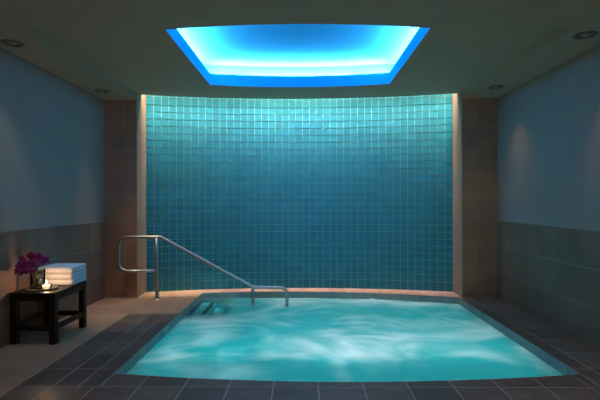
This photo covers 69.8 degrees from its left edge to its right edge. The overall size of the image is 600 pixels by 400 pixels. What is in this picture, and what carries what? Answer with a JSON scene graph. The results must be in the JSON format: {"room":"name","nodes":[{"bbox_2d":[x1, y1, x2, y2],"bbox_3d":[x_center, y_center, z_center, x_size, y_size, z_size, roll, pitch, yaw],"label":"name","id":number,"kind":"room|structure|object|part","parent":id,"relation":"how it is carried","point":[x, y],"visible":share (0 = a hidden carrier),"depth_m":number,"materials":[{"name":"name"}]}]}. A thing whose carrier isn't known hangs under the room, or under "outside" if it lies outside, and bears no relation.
{"room":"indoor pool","nodes":[
{"label":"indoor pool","id":0,"kind":"room"},
{"bbox_2d":[0,48,121,231],"bbox_3d":[-2.620,-0.261,2.826,0.120,3.080,7.000,0,0,1],"label":"wall","id":1,"kind":"structure","parent":0,"point":[52,128],"depth_m":4.32,"materials":[{"name":"blue paint"}]},
{"bbox_2d":[0,221,104,347],"bbox_3d":[-2.556,0.766,2.440,0.010,0.985,6.231,0,0,1],"label":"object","id":2,"kind":"structure","parent":1,"relation":"attached to","point":[76,243],"depth_m":4.37,"materials":[{"name":"stone"}]},
{"bbox_2d":[104,92,145,297],"bbox_3d":[-2.318,-0.199,5.730,0.425,2.920,0.352,0,0,1],"label":"wall","id":3,"kind":"structure","parent":0,"point":[124,119],"depth_m":5.56,"materials":[{"name":"stone"}]},
{"bbox_2d":[166,24,429,86],"bbox_3d":[-0.014,-1.567,4.386,2.676,0.327,2.407,0,0,1],"label":"skylight","id":4,"kind":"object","parent":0,"point":[268,55],"depth_m":4.98,"materials":[{"name":"blue paint"}]},
{"bbox_2d":[146,94,452,291],"bbox_3d":[-0.011,-0.173,5.999,4.186,2.858,0.285,0,0,1],"label":"wall","id":5,"kind":"structure","parent":0,"point":[357,193],"depth_m":6.06,"materials":[{"name":"teal tile"}]},
{"bbox_2d":[203,288,461,297],"bbox_3d":[0.391,1.257,5.894,3.432,0.005,0.463,0,0,5],"label":"trim","id":6,"kind":"structure","parent":5,"relation":"attached to","point":[349,290],"depth_m":5.91,"materials":[{"name":"stone"}]},
{"bbox_2d":[0,0,599,99],"bbox_3d":[-0.029,-1.492,2.770,5.068,0.370,6.936,0,0,1],"label":"ceiling","id":7,"kind":"structure","parent":0,"point":[124,48],"depth_m":3.63,"materials":[{"name":"paint"}]},
{"bbox_2d":[0,39,24,46],"bbox_3d":[-2.381,-1.295,3.565,0.172,0.012,0.172,0,0,1],"label":"recessed light","id":8,"kind":"object","parent":7,"relation":"in","point":[13,43],"visible":1,"depth_m":3.55,"materials":[{"name":"silver metal"}]},
{"bbox_2d":[94,89,109,92],"bbox_3d":[-2.360,-1.294,5.125,0.172,0.012,0.172,0,0,1],"label":"recessed light","id":9,"kind":"object","parent":7,"relation":"in","point":[95,90],"visible":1,"depth_m":5.11,"materials":[{"name":"silver metal"}]},
{"bbox_2d":[488,85,503,88],"bbox_3d":[2.274,-1.305,4.989,0.172,0.012,0.172,0,0,1],"label":"recessed light","id":10,"kind":"object","parent":7,"relation":"in","point":[494,86],"visible":1,"depth_m":4.97,"materials":[{"name":"silver metal"}]},
{"bbox_2d":[572,31,597,39],"bbox_3d":[2.268,-1.307,3.419,0.172,0.012,0.172,0,0,1],"label":"recessed light","id":11,"kind":"object","parent":7,"relation":"in","point":[587,34],"visible":1,"depth_m":3.41,"materials":[{"name":"silver metal"}]},
{"bbox_2d":[0,290,599,399],"bbox_3d":[-0.024,1.255,2.663,5.268,0.006,6.728,0,0,1],"label":"floor","id":12,"kind":"structure","parent":0,"point":[87,372],"depth_m":3.07,"materials":[{"name":"stone"}]},
{"bbox_2d":[9,281,86,344],"bbox_3d":[-2.323,1.033,4.011,0.400,0.452,0.553,0,0,1],"label":"bench","id":13,"kind":"object","parent":12,"relation":"on","point":[51,297],"visible":0.88,"depth_m":3.76,"materials":[{"name":"brown wood"}]},
{"bbox_3d":[-2.495,1.050,3.766,0.054,0.420,0.054,0,0,1],"label":"leg","id":14,"kind":"part","parent":13,"relation":"part of","materials":[{"name":"brown wood"}]},
{"bbox_2d":[25,285,57,290],"bbox_3d":[-2.345,0.802,3.908,0.264,0.011,0.264,0,0,1],"label":"tray","id":15,"kind":"object","parent":13,"relation":"on","point":[53,286],"visible":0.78,"depth_m":3.85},
{"bbox_2d":[30,269,44,288],"bbox_3d":[-2.389,0.718,3.918,0.120,0.167,0.120,0,0,1],"label":"vase","id":16,"kind":"object","parent":15,"relation":"on","point":[31,278],"visible":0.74,"depth_m":3.90,"materials":[{"name":"clear glass"}]},
{"bbox_2d":[14,255,41,283],"bbox_3d":[-2.430,0.633,3.831,0.158,0.306,0.231,0,0,1],"label":"flower","id":17,"kind":"object","parent":16,"relation":"in","point":[20,267],"visible":0.95,"depth_m":3.74,"materials":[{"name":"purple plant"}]},
{"bbox_2d":[25,251,49,285],"bbox_3d":[-2.319,0.617,3.817,0.196,0.336,0.188,0,0,1],"label":"flower","id":18,"kind":"object","parent":16,"relation":"in","point":[33,258],"visible":1,"depth_m":3.78,"materials":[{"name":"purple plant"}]},
{"bbox_2d":[41,284,51,289],"bbox_3d":[-2.281,0.759,3.867,0.089,0.084,0.089,0,0,1],"label":"candle","id":19,"kind":"object","parent":15,"relation":"on","point":[43,287],"visible":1,"depth_m":3.85,"materials":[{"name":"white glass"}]},
{"bbox_3d":[-2.490,1.050,4.259,0.054,0.420,0.054,0,0,1],"label":"leg","id":20,"kind":"part","parent":13,"relation":"part of","materials":[{"name":"brown wood"}]},
{"bbox_3d":[-2.155,1.049,3.762,0.054,0.420,0.054,0,0,1],"label":"leg","id":21,"kind":"part","parent":13,"relation":"part of","materials":[{"name":"brown wood"}]},
{"bbox_2d":[38,275,86,284],"bbox_3d":[-2.309,0.779,4.187,0.335,0.058,0.268,0,0,0],"label":"towel","id":22,"kind":"object","parent":13,"relation":"on","point":[74,281],"visible":0.74,"depth_m":4.06,"materials":[{"name":"white fabric"}]},
{"bbox_2d":[37,269,85,278],"bbox_3d":[-2.313,0.720,4.191,0.334,0.058,0.268,0,0,1],"label":"towel","id":23,"kind":"object","parent":22,"relation":"on","point":[73,275],"visible":0.75,"depth_m":4.07,"materials":[{"name":"white fabric"}]},
{"bbox_2d":[37,263,85,272],"bbox_3d":[-2.312,0.662,4.186,0.333,0.058,0.268,0,0,0],"label":"towel","id":24,"kind":"object","parent":23,"relation":"on","point":[56,267],"visible":0.99,"depth_m":4.07,"materials":[{"name":"white fabric"}]},
{"bbox_3d":[-2.151,1.049,4.255,0.054,0.420,0.054,0,0,1],"label":"leg","id":25,"kind":"part","parent":13,"relation":"part of","materials":[{"name":"brown wood"}]},
{"bbox_2d":[117,235,288,306],"bbox_3d":[-1.229,1.050,5.441,2.170,1.207,0.108,0,0,1],"label":"handrail","id":26,"kind":"object","parent":12,"relation":"on","point":[156,237],"visible":0.94,"depth_m":5.43,"materials":[{"name":"metal"}]},
{"bbox_3d":[-1.813,0.869,5.447,0.041,0.782,0.041,0,0,1],"label":"post","id":27,"kind":"part","parent":26,"relation":"part of","materials":[{"name":"metal"}]},
{"bbox_3d":[-0.593,1.379,5.435,0.041,0.547,0.041,0,0,1],"label":"post","id":28,"kind":"part","parent":26,"relation":"part of","materials":[{"name":"metal"}]},
{"bbox_2d":[115,292,578,381],"bbox_3d":[0.346,1.729,4.424,3.358,0.949,2.922,0,0,1],"label":"basin","id":29,"kind":"object","parent":12,"relation":"in","point":[206,304],"visible":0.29,"depth_m":5.49,"materials":[{"name":"tile"}]},
{"bbox_2d":[126,298,563,381],"bbox_3d":[0.345,1.313,4.425,3.358,0.062,2.922,0,0,1],"label":"pool water","id":30,"kind":"object","parent":29,"relation":"in","point":[308,339],"visible":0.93,"depth_m":3.94,"materials":[{"name":"teal liquid"}]},
{"bbox_2d":[453,90,497,296],"bbox_3d":[2.308,-0.211,5.689,0.458,2.920,0.361,0,0,1],"label":"wall","id":31,"kind":"structure","parent":0,"point":[475,120],"depth_m":5.51,"materials":[{"name":"stone"}]},
{"bbox_2d":[498,44,599,230],"bbox_3d":[2.568,-0.274,2.775,0.120,3.080,7.000,0,0,1],"label":"wall","id":32,"kind":"structure","parent":0,"point":[549,124],"depth_m":4.26,"materials":[{"name":"blue paint"}]},
{"bbox_2d":[497,221,599,348],"bbox_3d":[2.502,0.753,2.390,0.010,0.985,6.231,0,0,1],"label":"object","id":33,"kind":"structure","parent":32,"relation":"attached to","point":[550,273],"depth_m":4.24,"materials":[{"name":"stone"}]}
]}

